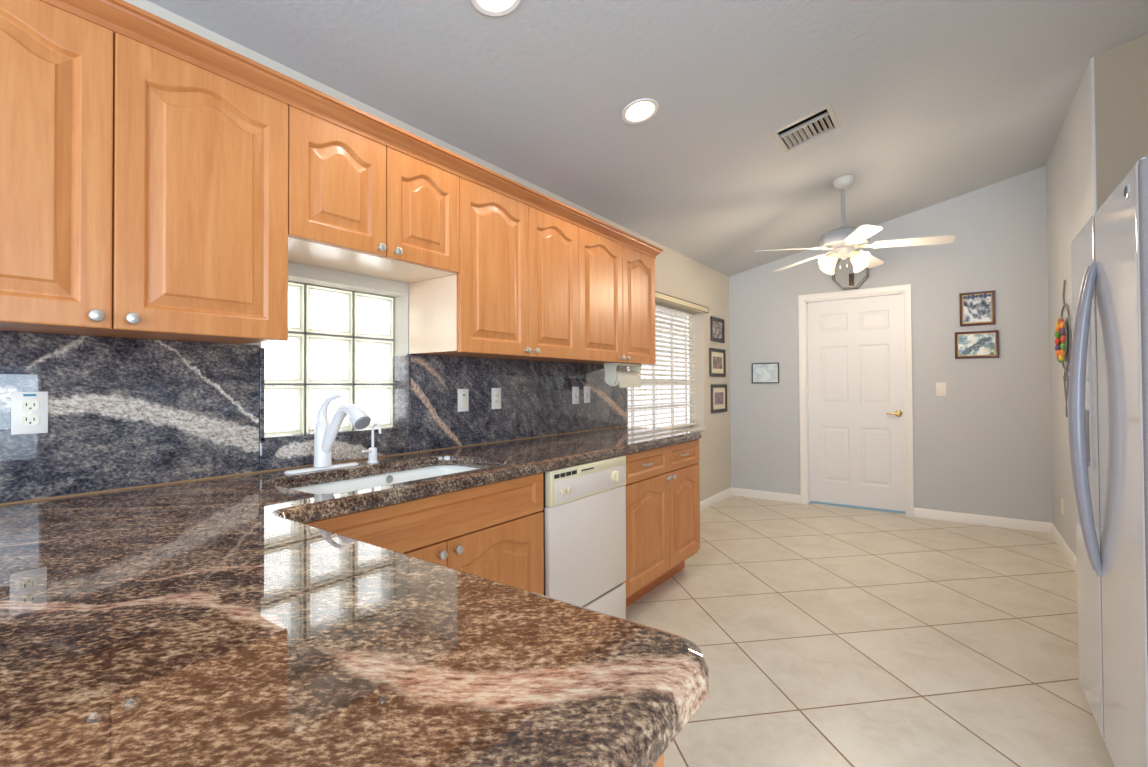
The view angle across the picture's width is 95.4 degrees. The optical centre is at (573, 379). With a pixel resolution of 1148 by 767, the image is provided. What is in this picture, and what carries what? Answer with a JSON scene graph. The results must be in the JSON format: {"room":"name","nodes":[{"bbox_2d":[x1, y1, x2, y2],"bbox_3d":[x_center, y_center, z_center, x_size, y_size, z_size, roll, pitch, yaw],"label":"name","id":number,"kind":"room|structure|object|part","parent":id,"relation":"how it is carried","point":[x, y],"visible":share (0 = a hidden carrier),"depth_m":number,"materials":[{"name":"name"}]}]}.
{"room":"kitchen","nodes":[
{"label":"kitchen","id":0,"kind":"room"},
{"bbox_2d":[113,0,730,500],"bbox_3d":[-1.164,0.022,2.030,0.200,2.462,9.905,-1,-1,36],"label":"wall","id":1,"kind":"structure","parent":0,"point":[677,275],"depth_m":4.67,"materials":[{"name":"paint"}]},
{"bbox_2d":[0,331,258,502],"bbox_3d":[-1.519,0.099,1.355,0.019,0.455,1.297,-1,-1,36],"label":"backsplash slab","id":2,"kind":"structure","parent":1,"relation":"attached to","point":[123,412],"depth_m":1.57,"materials":[{"name":"stone"}]},
{"bbox_2d":[11,391,47,434],"bbox_3d":[-1.465,0.088,1.407,0.007,0.114,0.070,-1,-1,36],"label":"wall outlet","id":3,"kind":"object","parent":2,"relation":"attached to","point":[29,410],"visible":1,"depth_m":1.40,"materials":[{"name":"white plastic"}]},
{"bbox_2d":[21,415,38,425],"bbox_3d":[-1.464,0.108,1.405,0.003,0.029,0.034,-1,-1,36],"label":"receptacle","id":4,"kind":"object","parent":3,"relation":"attached to","point":[26,420],"depth_m":1.40,"materials":[{"name":"white plastic"}]},
{"bbox_2d":[21,400,38,410],"bbox_3d":[-1.464,0.069,1.406,0.003,0.029,0.034,-1,-1,36],"label":"receptacle","id":5,"kind":"object","parent":3,"relation":"attached to","point":[26,405],"depth_m":1.40,"materials":[{"name":"white plastic"}]},
{"bbox_2d":[0,0,287,343],"bbox_3d":[-1.274,-0.500,1.395,0.378,0.752,0.843,-1,-1,36],"label":"upper cabinet","id":6,"kind":"object","parent":1,"relation":"attached to","point":[144,188],"visible":1,"depth_m":1.33,"materials":[{"name":"brown wood"}]},
{"bbox_3d":[-1.278,-0.503,1.135,0.020,0.752,0.418,-1,-1,36],"label":"door","id":7,"kind":"part","parent":6,"relation":"part of","materials":[{"name":"brown wood"}]},
{"bbox_3d":[-1.153,-0.155,1.258,0.030,0.031,0.031,-1,-1,36],"label":"knob","id":8,"kind":"part","parent":6,"relation":"part of","materials":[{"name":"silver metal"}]},
{"bbox_3d":[-1.112,-0.154,1.314,0.030,0.031,0.031,-1,-1,36],"label":"knob","id":9,"kind":"part","parent":6,"relation":"part of","materials":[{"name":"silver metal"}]},
{"bbox_3d":[-1.029,-0.500,1.477,0.020,0.752,0.420,-1,-1,36],"label":"door","id":10,"kind":"part","parent":6,"relation":"part of","materials":[{"name":"brown wood"}]},
{"bbox_2d":[264,281,394,434],"bbox_3d":[-1.066,-0.084,2.237,0.086,0.618,0.630,-1,-1,36],"label":"window","id":11,"kind":"structure","parent":1,"relation":"in","point":[300,333],"depth_m":2.29,"materials":[{"name":"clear glass"}]},
{"bbox_2d":[259,430,408,470],"bbox_3d":[-0.948,0.278,2.133,0.019,0.109,0.632,-1,-1,36],"label":"backsplash slab","id":12,"kind":"structure","parent":1,"relation":"attached to","point":[276,454],"depth_m":2.10,"materials":[{"name":"stone"}]},
{"bbox_2d":[259,348,410,441],"bbox_3d":[-0.985,0.056,2.167,0.126,0.337,0.643,-1,-1,36],"label":"sill","id":13,"kind":"structure","parent":1,"relation":"attached to","point":[401,364],"depth_m":2.38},
{"bbox_2d":[288,105,459,282],"bbox_3d":[-0.819,-0.660,2.022,0.378,0.420,0.700,-1,-1,36],"label":"upper cabinet","id":14,"kind":"object","parent":1,"relation":"attached to","point":[358,204],"visible":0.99,"depth_m":1.89,"materials":[{"name":"brown wood"}]},
{"bbox_3d":[-0.801,-0.664,1.791,0.020,0.418,0.347,-1,-1,36],"label":"door","id":15,"kind":"part","parent":14,"relation":"part of","materials":[{"name":"brown wood"}]},
{"bbox_3d":[-0.837,-0.453,2.034,0.326,0.008,0.698,-1,-1,36],"label":"panel","id":16,"kind":"part","parent":14,"relation":"part of","materials":[{"name":"plastic"}]},
{"bbox_3d":[-0.697,-0.479,1.888,0.030,0.031,0.031,-1,-1,36],"label":"knob","id":17,"kind":"part","parent":14,"relation":"part of","materials":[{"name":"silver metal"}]},
{"bbox_3d":[-0.656,-0.478,1.945,0.030,0.031,0.031,-1,-1,36],"label":"knob","id":18,"kind":"part","parent":14,"relation":"part of","materials":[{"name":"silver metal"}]},
{"bbox_3d":[-0.594,-0.662,2.075,0.020,0.418,0.349,-1,-1,36],"label":"door","id":19,"kind":"part","parent":14,"relation":"part of","materials":[{"name":"brown wood"}]},
{"bbox_2d":[409,176,578,360],"bbox_3d":[-0.356,-0.489,2.651,0.378,0.752,0.863,-1,-1,36],"label":"upper cabinet","id":20,"kind":"object","parent":1,"relation":"attached to","point":[514,295],"visible":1,"depth_m":2.42,"materials":[{"name":"brown wood"}]},
{"bbox_3d":[-0.630,-0.284,2.317,0.324,0.325,0.003,-1,-1,36],"label":"panel","id":21,"kind":"part","parent":20,"relation":"part of","materials":[{"name":"plastic"}]},
{"bbox_3d":[-0.359,-0.492,2.394,0.020,0.752,0.441,-1,-1,36],"label":"door","id":22,"kind":"part","parent":20,"relation":"part of","materials":[{"name":"brown wood"}]},
{"bbox_3d":[-0.225,-0.144,2.527,0.030,0.031,0.031,-1,-1,36],"label":"knob","id":23,"kind":"part","parent":20,"relation":"part of","materials":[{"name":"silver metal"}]},
{"bbox_3d":[-0.186,-0.143,2.582,0.030,0.031,0.031,-1,-1,36],"label":"knob","id":24,"kind":"part","parent":20,"relation":"part of","materials":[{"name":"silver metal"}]},
{"bbox_3d":[-0.104,-0.489,2.743,0.020,0.752,0.416,-1,-1,36],"label":"door","id":25,"kind":"part","parent":20,"relation":"part of","materials":[{"name":"brown wood"}]},
{"bbox_2d":[407,354,626,451],"bbox_3d":[-0.183,0.115,3.184,0.019,0.455,1.963,-1,-1,36],"label":"backsplash slab","id":26,"kind":"structure","parent":1,"relation":"attached to","point":[536,396],"depth_m":2.89,"materials":[{"name":"stone"}]},
{"bbox_2d":[458,389,468,411],"bbox_3d":[-0.560,0.103,2.645,0.008,0.114,0.070,-1,-1,36],"label":"light switch","id":27,"kind":"object","parent":26,"relation":"attached to","point":[463,394],"visible":1,"depth_m":2.64,"materials":[{"name":"white plastic"}]},
{"bbox_2d":[492,388,500,408],"bbox_3d":[-0.420,0.101,2.836,0.008,0.114,0.070,-1,-1,36],"label":"wall outlet","id":28,"kind":"object","parent":26,"relation":"attached to","point":[496,392],"visible":1,"depth_m":2.83,"materials":[{"name":"white plastic"}]},
{"bbox_2d":[495,392,498,404],"bbox_3d":[-0.419,0.101,2.835,0.003,0.066,0.033,-1,-1,36],"label":"receptacle","id":29,"kind":"object","parent":28,"relation":"attached to","point":[496,393],"depth_m":2.83,"materials":[{"name":"white plastic"}]},
{"bbox_2d":[572,387,578,403],"bbox_3d":[0.016,0.102,3.425,0.018,0.114,0.070,-1,-1,36],"label":"light switch","id":30,"kind":"object","parent":26,"relation":"attached to","point":[575,390],"visible":1,"depth_m":3.42,"materials":[{"name":"white plastic"}]},
{"bbox_2d":[584,386,589,402],"bbox_3d":[0.094,0.099,3.532,0.018,0.114,0.070,-1,-1,36],"label":"light switch","id":31,"kind":"object","parent":26,"relation":"attached to","point":[586,388],"visible":1,"depth_m":3.53,"materials":[{"name":"white plastic"}]},
{"bbox_2d":[536,226,655,364],"bbox_3d":[0.170,-0.483,3.371,0.378,0.752,0.916,-1,-1,36],"label":"upper cabinet","id":32,"kind":"object","parent":1,"relation":"attached to","point":[616,281],"visible":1,"depth_m":3.22,"materials":[{"name":"brown wood"}]},
{"bbox_2d":[40,0,662,258],"bbox_3d":[-0.658,-0.893,2.236,0.393,0.064,3.822,-1,-1,36],"label":"crown molding","id":33,"kind":"structure","parent":32,"relation":"attached to","point":[122,17],"depth_m":1.66,"materials":[{"name":"brown wood"}]},
{"bbox_3d":[0.160,-0.486,3.104,0.020,0.752,0.472,-1,-1,36],"label":"door","id":34,"kind":"part","parent":32,"relation":"part of","materials":[{"name":"brown wood"}]},
{"bbox_2d":[604,363,641,387],"bbox_3d":[0.336,-0.030,3.550,0.108,0.162,0.340,-1,-1,36],"label":"paper towel holder","id":35,"kind":"object","parent":32,"relation":"attached to","point":[632,378],"visible":1,"depth_m":3.46,"materials":[{"name":"beige plastic"}]},
{"bbox_3d":[0.239,-0.034,3.418,0.090,0.132,0.012,-1,-1,36],"label":"arm","id":36,"kind":"part","parent":35,"relation":"part of","materials":[{"name":"beige plastic"}]},
{"bbox_3d":[0.432,-0.031,3.682,0.090,0.132,0.012,-1,-1,36],"label":"arm","id":37,"kind":"part","parent":35,"relation":"part of","materials":[{"name":"beige plastic"}]},
{"bbox_3d":[0.431,-0.483,3.475,0.020,0.752,0.440,-1,-1,36],"label":"door","id":38,"kind":"part","parent":32,"relation":"part of","materials":[{"name":"brown wood"}]},
{"bbox_2d":[628,304,705,430],"bbox_3d":[0.789,-0.097,4.683,0.208,1.185,1.508,-1,-1,36],"label":"window","id":39,"kind":"structure","parent":1,"relation":"in","point":[686,428],"depth_m":4.91,"materials":[{"name":"white glass"}]},
{"bbox_2d":[628,291,708,428],"bbox_3d":[0.824,-0.141,4.662,0.183,1.177,1.556,-1,-1,36],"label":"window blind","id":40,"kind":"object","parent":39,"relation":"attached to","point":[659,296],"visible":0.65,"depth_m":4.85,"materials":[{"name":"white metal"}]},
{"bbox_3d":[0.762,-0.124,4.683,0.055,1.100,0.003,-1,-1,36],"label":"ladder cord","id":41,"kind":"part","parent":40,"relation":"part of","materials":[{"name":"white fabric"}]},
{"bbox_3d":[0.944,-0.122,4.934,0.055,1.100,0.003,-1,-1,36],"label":"ladder cord","id":42,"kind":"part","parent":40,"relation":"part of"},
{"bbox_3d":[0.773,0.439,4.687,0.052,0.018,1.488,-1,-1,36],"label":"rail","id":43,"kind":"part","parent":40,"relation":"part of","materials":[{"name":"white plastic"}]},
{"bbox_3d":[1.127,-0.120,5.184,0.055,1.100,0.003,-1,-1,36],"label":"ladder cord","id":44,"kind":"part","parent":40,"relation":"part of","materials":[{"name":"white fabric"}]},
{"bbox_3d":[0.723,-0.106,4.731,0.045,1.165,1.508,-1,-1,36],"label":"frame","id":45,"kind":"part","parent":39,"relation":"part of","materials":[{"name":"white paint"}]},
{"bbox_3d":[0.812,0.484,4.661,0.158,0.022,1.508,-1,-1,36],"label":"sill","id":46,"kind":"part","parent":39,"relation":"part of","materials":[{"name":"white paint"}]},
{"bbox_2d":[700,487,731,510],"bbox_3d":[1.085,1.234,4.902,0.014,0.085,2.294,-1,-1,36],"label":"baseboard","id":47,"kind":"structure","parent":1,"relation":"attached to","point":[705,503],"depth_m":5.42,"materials":[{"name":"white paint"}]},
{"bbox_2d":[709,348,725,376],"bbox_3d":[1.520,-0.181,5.523,0.019,0.295,0.425,-1,-1,36],"label":"framed picture","id":48,"kind":"object","parent":1,"relation":"attached to","point":[717,357],"visible":1,"depth_m":5.52,"materials":[{"name":"black wood"}]},
{"bbox_2d":[713,356,721,368],"bbox_3d":[1.517,-0.181,5.525,0.005,0.125,0.255,-1,-1,36],"label":"print","id":49,"kind":"object","parent":48,"relation":"attached to","point":[717,360],"depth_m":5.52},
{"bbox_2d":[710,316,724,342],"bbox_3d":[1.524,-0.530,5.535,0.019,0.255,0.360,-1,-1,36],"label":"framed picture","id":50,"kind":"object","parent":1,"relation":"attached to","point":[717,325],"visible":1,"depth_m":5.54,"materials":[{"name":"black wood"}]},
{"bbox_2d":[713,321,721,338],"bbox_3d":[1.520,-0.530,5.538,0.004,0.175,0.280,-1,-1,36],"label":"print","id":51,"kind":"object","parent":50,"relation":"attached to","point":[717,325],"depth_m":5.54},
{"bbox_2d":[711,384,726,412],"bbox_3d":[1.544,0.196,5.548,0.019,0.297,0.430,-1,-1,36],"label":"framed picture","id":52,"kind":"object","parent":1,"relation":"attached to","point":[718,391],"visible":1,"depth_m":5.53,"materials":[{"name":"paper"}]},
{"bbox_2d":[714,392,723,404],"bbox_3d":[1.541,0.196,5.550,0.005,0.127,0.260,-1,-1,36],"label":"print","id":53,"kind":"object","parent":52,"relation":"attached to","point":[718,396],"depth_m":5.54},
{"bbox_2d":[147,0,1147,276],"bbox_3d":[1.328,-1.877,0.225,6.400,1.388,9.905,-1,-1,36],"label":"ceiling","id":54,"kind":"structure","parent":0,"point":[933,102],"depth_m":2.61,"materials":[{"name":"white paint"}]},
{"bbox_2d":[471,0,520,15],"bbox_3d":[-0.273,-1.402,1.834,0.184,0.136,0.188,-1,-1,36],"label":"recessed light","id":55,"kind":"object","parent":54,"relation":"in","point":[487,7],"visible":1,"depth_m":1.90,"materials":[{"name":"white glass"}]},
{"bbox_2d":[622,98,657,123],"bbox_3d":[0.333,-1.399,2.635,0.184,0.136,0.188,-1,-1,36],"label":"recessed light","id":56,"kind":"object","parent":54,"relation":"in","point":[640,110],"visible":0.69,"depth_m":2.69,"materials":[{"name":"white glass"}]},
{"bbox_2d":[772,104,840,152],"bbox_3d":[1.372,-1.555,3.095,0.325,0.223,0.324,-1,-1,36],"label":"ceiling vent","id":57,"kind":"object","parent":54,"relation":"in","point":[822,121],"visible":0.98,"depth_m":3.13,"materials":[{"name":"metal"}]},
{"bbox_2d":[755,174,954,274],"bbox_3d":[2.034,-1.151,3.856,1.258,0.696,1.285,-1,-1,36],"label":"ceiling fan","id":58,"kind":"object","parent":54,"relation":"hanging from","point":[843,241],"visible":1,"depth_m":3.77,"materials":[{"name":"white glass"}]},
{"bbox_3d":[1.564,-0.956,3.828,0.467,0.057,0.130,0,-1,-6],"label":"blade","id":59,"kind":"part","parent":58,"relation":"part of","materials":[{"name":"white wood"}]},
{"bbox_3d":[1.828,-0.952,4.263,0.130,0.057,0.467,0,-1,-24],"label":"blade","id":60,"kind":"part","parent":58,"relation":"part of","materials":[{"name":"white wood"}]},
{"bbox_3d":[1.854,-0.866,3.822,0.119,0.126,0.127,-1,-1,36],"label":"lamp shade","id":61,"kind":"part","parent":58,"relation":"part of","materials":[{"name":"white glass"}]},
{"bbox_3d":[1.956,-0.864,4.005,0.127,0.126,0.120,-1,-1,36],"label":"lamp shade","id":62,"kind":"part","parent":58,"relation":"part of","materials":[{"name":"white glass"}]},
{"bbox_3d":[1.865,-0.871,3.820,0.046,0.048,0.047,-1,-1,36],"label":"bulb","id":63,"kind":"part","parent":58,"relation":"part of","materials":[{"name":"white glass"}]},
{"bbox_3d":[2.038,-0.874,3.732,0.046,0.048,0.047,-1,-1,36],"label":"bulb","id":64,"kind":"part","parent":58,"relation":"part of","materials":[{"name":"white glass"}]},
{"bbox_3d":[2.138,-0.866,3.903,0.119,0.126,0.127,-1,-1,36],"label":"lamp shade","id":65,"kind":"part","parent":58,"relation":"part of","materials":[{"name":"white glass"}]},
{"bbox_3d":[2.036,-0.868,3.720,0.127,0.126,0.120,-1,-1,36],"label":"lamp shade","id":66,"kind":"part","parent":58,"relation":"part of","materials":[{"name":"white glass"}]},
{"bbox_3d":[1.896,-0.963,3.442,0.130,0.057,0.467,0,-1,12],"label":"blade","id":67,"kind":"part","parent":58,"relation":"part of","materials":[{"name":"white wood"}]},
{"bbox_3d":[2.324,-0.956,4.146,0.467,0.057,0.130,0,-1,-42],"label":"blade","id":68,"kind":"part","parent":58,"relation":"part of","materials":[{"name":"white wood"}]},
{"bbox_3d":[2.366,-0.963,3.639,0.467,0.057,0.130,-1,-1,30],"label":"blade","id":69,"kind":"part","parent":58,"relation":"part of","materials":[{"name":"white wood"}]},
{"bbox_2d":[626,495,1113,766],"bbox_3d":[1.390,1.245,0.246,6.400,0.060,10.055,-1,-1,36],"label":"floor","id":70,"kind":"structure","parent":0,"point":[825,635],"depth_m":2.50,"materials":[{"name":"beige tile"}]},
{"bbox_2d":[303,472,543,594],"bbox_3d":[-0.666,0.811,1.918,0.678,0.875,1.004,-1,-1,36],"label":"base cabinet","id":71,"kind":"object","parent":70,"relation":"on","point":[493,531],"visible":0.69,"depth_m":1.83,"materials":[{"name":"brown wood"}]},
{"bbox_3d":[-0.427,0.454,1.746,0.020,0.154,0.998,-1,-1,36],"label":"false drawer","id":72,"kind":"part","parent":71,"relation":"part of","materials":[{"name":"brown wood"}]},
{"bbox_3d":[-0.574,0.817,1.537,0.020,0.563,0.493,-1,-1,36],"label":"door","id":73,"kind":"part","parent":71,"relation":"part of","materials":[{"name":"brown wood"}]},
{"bbox_3d":[-0.429,0.569,1.698,0.030,0.031,0.031,-1,-1,36],"label":"knob","id":74,"kind":"part","parent":71,"relation":"part of","materials":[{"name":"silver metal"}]},
{"bbox_3d":[-0.389,0.570,1.753,0.030,0.031,0.031,-1,-1,36],"label":"knob","id":75,"kind":"part","parent":71,"relation":"part of","materials":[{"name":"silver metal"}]},
{"bbox_3d":[-0.278,0.820,1.941,0.020,0.563,0.501,-1,-1,36],"label":"door","id":76,"kind":"part","parent":71,"relation":"part of","materials":[{"name":"brown wood"}]},
{"bbox_2d":[542,455,625,619],"bbox_3d":[-0.163,0.807,2.563,0.670,0.850,0.614,-1,-1,36],"label":"dishwasher","id":77,"kind":"object","parent":70,"relation":"on","point":[584,510],"visible":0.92,"depth_m":2.35,"materials":[{"name":"white plastic"}]},
{"bbox_3d":[0.071,0.454,2.400,0.037,0.150,0.606,-1,-1,36],"label":"control panel","id":78,"kind":"part","parent":77,"relation":"part of","materials":[{"name":"white plastic"}]},
{"bbox_3d":[0.136,0.403,2.455,0.006,0.028,0.387,-1,-1,36],"label":"latch handle","id":79,"kind":"part","parent":77,"relation":"part of","materials":[{"name":"white plastic"}]},
{"bbox_3d":[0.072,1.124,2.389,0.026,0.208,0.607,-1,-1,36],"label":"kick panel","id":80,"kind":"part","parent":77,"relation":"part of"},
{"bbox_3d":[0.206,0.466,2.527,0.025,0.054,0.052,-1,-1,36],"label":"dial knob","id":81,"kind":"part","parent":77,"relation":"part of","materials":[{"name":"white plastic"}]},
{"bbox_2d":[652,753,663,766],"bbox_3d":[-0.572,0.793,0.572,1.057,0.875,0.860,-1,-1,36],"label":"base cabinet","id":82,"kind":"object","parent":70,"relation":"on","point":[660,762],"visible":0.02,"depth_m":0.60,"materials":[{"name":"brown wood"}]},
{"bbox_2d":[623,439,699,606],"bbox_3d":[0.293,0.822,3.230,0.678,0.875,0.982,-1,-1,36],"label":"base cabinet","id":83,"kind":"object","parent":70,"relation":"on","point":[662,485],"visible":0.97,"depth_m":3.01,"materials":[{"name":"brown wood"}]},
{"bbox_2d":[0,426,708,766],"bbox_3d":[-0.030,0.347,1.870,1.812,0.043,3.890,-1,-1,36],"label":"countertop","id":84,"kind":"structure","parent":83,"relation":"on","point":[199,623],"depth_m":0.61,"materials":[{"name":"stone"}]},
{"bbox_2d":[0,425,626,504],"bbox_3d":[-0.744,0.334,2.392,0.006,0.007,3.870,-1,-1,36],"label":"bead","id":85,"kind":"object","parent":84,"relation":"on","point":[86,493],"visible":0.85,"depth_m":1.79},
{"bbox_2d":[284,394,370,473],"bbox_3d":[-0.837,0.191,1.876,0.313,0.278,0.274,-1,-1,36],"label":"kitchen faucet","id":86,"kind":"object","parent":84,"relation":"on","point":[325,433],"visible":1,"depth_m":1.91,"materials":[{"name":"white metal"}]},
{"bbox_3d":[-0.936,0.327,1.948,0.062,0.008,0.274,-1,-1,36],"label":"plate","id":87,"kind":"part","parent":86,"relation":"part of","materials":[{"name":"white metal"}]},
{"bbox_2d":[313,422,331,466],"bbox_3d":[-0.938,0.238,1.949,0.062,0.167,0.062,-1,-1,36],"label":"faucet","id":88,"kind":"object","parent":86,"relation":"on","point":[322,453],"depth_m":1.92,"materials":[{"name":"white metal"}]},
{"bbox_3d":[-0.903,0.125,1.925,0.150,0.144,0.041,-1,-1,36],"label":"lever","id":89,"kind":"part","parent":86,"relation":"part of","materials":[{"name":"white metal"}]},
{"bbox_3d":[-0.870,0.184,1.899,0.189,0.203,0.039,-1,-1,36],"label":"spout","id":90,"kind":"part","parent":86,"relation":"part of","materials":[{"name":"white metal"}]},
{"bbox_2d":[362,422,381,462],"bbox_3d":[-0.814,0.251,2.091,0.074,0.162,0.074,0,-1,-29],"label":"spigot","id":91,"kind":"object","parent":84,"relation":"on","point":[372,451],"visible":1,"depth_m":2.09,"materials":[{"name":"white metal"}]},
{"bbox_2d":[290,465,480,493],"bbox_3d":[-0.636,0.457,1.897,0.460,0.168,0.824,-1,-1,36],"label":"sink","id":92,"kind":"object","parent":84,"relation":"in","point":[355,484],"visible":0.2,"depth_m":2.08,"materials":[{"name":"white ceramic"}]},
{"bbox_3d":[0.398,0.828,2.867,0.020,0.563,0.518,-1,-1,36],"label":"door","id":93,"kind":"part","parent":83,"relation":"part of","materials":[{"name":"brown wood"}]},
{"bbox_3d":[0.396,0.464,2.872,0.020,0.154,0.518,-1,-1,36],"label":"drawer","id":94,"kind":"part","parent":83,"relation":"part of","materials":[{"name":"brown wood"}]},
{"bbox_3d":[0.688,0.832,3.264,0.020,0.563,0.458,-1,-1,36],"label":"door","id":95,"kind":"part","parent":83,"relation":"part of","materials":[{"name":"brown wood"}]},
{"bbox_3d":[0.686,0.467,3.269,0.020,0.154,0.458,-1,-1,36],"label":"drawer","id":96,"kind":"part","parent":83,"relation":"part of","materials":[{"name":"brown wood"}]},
{"bbox_2d":[1068,156,1147,766],"bbox_3d":[1.941,0.342,1.411,0.863,1.770,0.912,-1,-1,36],"label":"refrigerator","id":97,"kind":"object","parent":70,"relation":"on","point":[1108,389],"visible":1,"depth_m":1.50,"materials":[{"name":"white plastic"}]},
{"bbox_3d":[1.661,0.122,1.702,0.072,0.985,0.025,-1,-1,36],"label":"handle","id":98,"kind":"part","parent":97,"relation":"part of","materials":[{"name":"silver metal"}]},
{"bbox_3d":[1.819,0.307,1.808,0.072,1.688,0.414,-1,-1,36],"label":"freezer door","id":99,"kind":"part","parent":97,"relation":"part of","materials":[{"name":"silver metal"}]},
{"bbox_2d":[729,166,1051,522],"bbox_3d":[2.846,-0.266,5.143,3.012,3.071,0.150,-1,-1,36],"label":"wall","id":100,"kind":"structure","parent":0,"point":[982,447],"depth_m":4.67,"materials":[{"name":"paint"}]},
{"bbox_2d":[752,363,778,382],"bbox_3d":[2.055,-0.073,5.613,0.284,0.218,0.019,-1,-1,36],"label":"framed picture","id":101,"kind":"object","parent":100,"relation":"attached to","point":[761,372],"visible":1,"depth_m":5.61,"materials":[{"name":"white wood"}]},
{"bbox_2d":[732,487,800,502],"bbox_3d":[2.053,1.238,5.607,0.719,0.085,0.014,-1,-1,36],"label":"baseboard","id":102,"kind":"structure","parent":100,"relation":"attached to","point":[785,497],"depth_m":5.59,"materials":[{"name":"white paint"}]},
{"bbox_2d":[832,250,868,289],"bbox_3d":[2.692,-1.065,5.091,0.310,0.356,0.115,-1,-1,36],"label":"wall lantern","id":103,"kind":"object","parent":100,"relation":"attached to","point":[851,276],"visible":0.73,"depth_m":5.07,"materials":[{"name":"grey metal"}]},
{"bbox_2d":[798,284,913,516],"bbox_3d":[2.777,0.195,5.177,0.982,2.151,0.170,-1,-1,36],"label":"door","id":104,"kind":"structure","parent":100,"relation":"in","point":[856,400],"depth_m":5.17,"materials":[{"name":"white paint"}]},
{"bbox_3d":[3.046,0.321,4.968,0.128,0.062,0.059,-1,-1,36],"label":"handle","id":105,"kind":"part","parent":104,"relation":"part of","materials":[{"name":"gold metal"}]},
{"bbox_2d":[936,382,945,395],"bbox_3d":[3.307,0.083,4.705,0.074,0.120,0.009,-1,-1,36],"label":"light switch","id":106,"kind":"object","parent":100,"relation":"attached to","point":[940,386],"visible":1,"depth_m":4.70,"materials":[{"name":"white plastic"}]},
{"bbox_2d":[955,330,998,358],"bbox_3d":[3.509,-0.307,4.553,0.305,0.235,0.019,-1,-1,36],"label":"framed picture","id":107,"kind":"object","parent":100,"relation":"attached to","point":[972,344],"visible":1,"depth_m":4.54,"materials":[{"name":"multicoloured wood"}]},
{"bbox_2d":[958,333,994,355],"bbox_3d":[3.510,-0.307,4.554,0.251,0.181,0.011,-1,-1,36],"label":"print","id":108,"kind":"object","parent":107,"relation":"attached to","point":[969,344],"depth_m":4.55},
{"bbox_2d":[959,290,994,325],"bbox_3d":[3.514,-0.621,4.552,0.245,0.292,0.019,-1,-1,36],"label":"framed picture","id":109,"kind":"object","parent":100,"relation":"attached to","point":[976,308],"visible":1,"depth_m":4.55,"materials":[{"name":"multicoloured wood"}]},
{"bbox_2d":[963,293,990,322],"bbox_3d":[3.515,-0.627,4.553,0.198,0.247,0.011,-1,-1,36],"label":"print","id":110,"kind":"object","parent":109,"relation":"attached to","point":[976,306],"depth_m":4.55},
{"bbox_2d":[914,508,1050,532],"bbox_3d":[3.519,1.216,4.537,0.945,0.085,0.014,-1,-1,36],"label":"baseboard","id":111,"kind":"structure","parent":100,"relation":"attached to","point":[1028,525],"depth_m":4.51,"materials":[{"name":"white paint"}]},
{"bbox_2d":[1046,34,1147,557],"bbox_3d":[3.802,-0.380,3.359,0.938,3.242,1.905,-1,-1,36],"label":"wall","id":112,"kind":"structure","parent":0,"point":[1103,133],"depth_m":3.15,"materials":[{"name":"paint"}]},
{"bbox_2d":[1061,497,1063,514],"bbox_3d":[3.567,0.921,3.814,0.007,0.115,0.070,-1,-1,36],"label":"wall outlet","id":113,"kind":"object","parent":112,"relation":"attached to","point":[1062,499],"visible":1,"depth_m":3.80,"materials":[{"name":"white plastic"}]},
{"bbox_2d":[1054,280,1071,417],"bbox_3d":[3.356,-0.214,3.588,0.048,0.942,0.412,-1,-1,36],"label":"wall hanging","id":114,"kind":"object","parent":112,"relation":"attached to","point":[1063,341],"depth_m":3.53,"materials":[{"name":"ceramic"}]},
{"bbox_3d":[3.364,-0.273,3.583,0.027,0.326,0.326,-1,-1,36],"label":"plate","id":115,"kind":"part","parent":114,"relation":"part of","materials":[{"name":"ceramic"}]},
{"bbox_2d":[1050,523,1076,574],"bbox_3d":[3.388,1.204,3.567,0.014,0.085,1.735,-1,-1,36],"label":"baseboard","id":116,"kind":"structure","parent":112,"relation":"attached to","point":[1067,552],"depth_m":3.71,"materials":[{"name":"white paint"}]}
]}

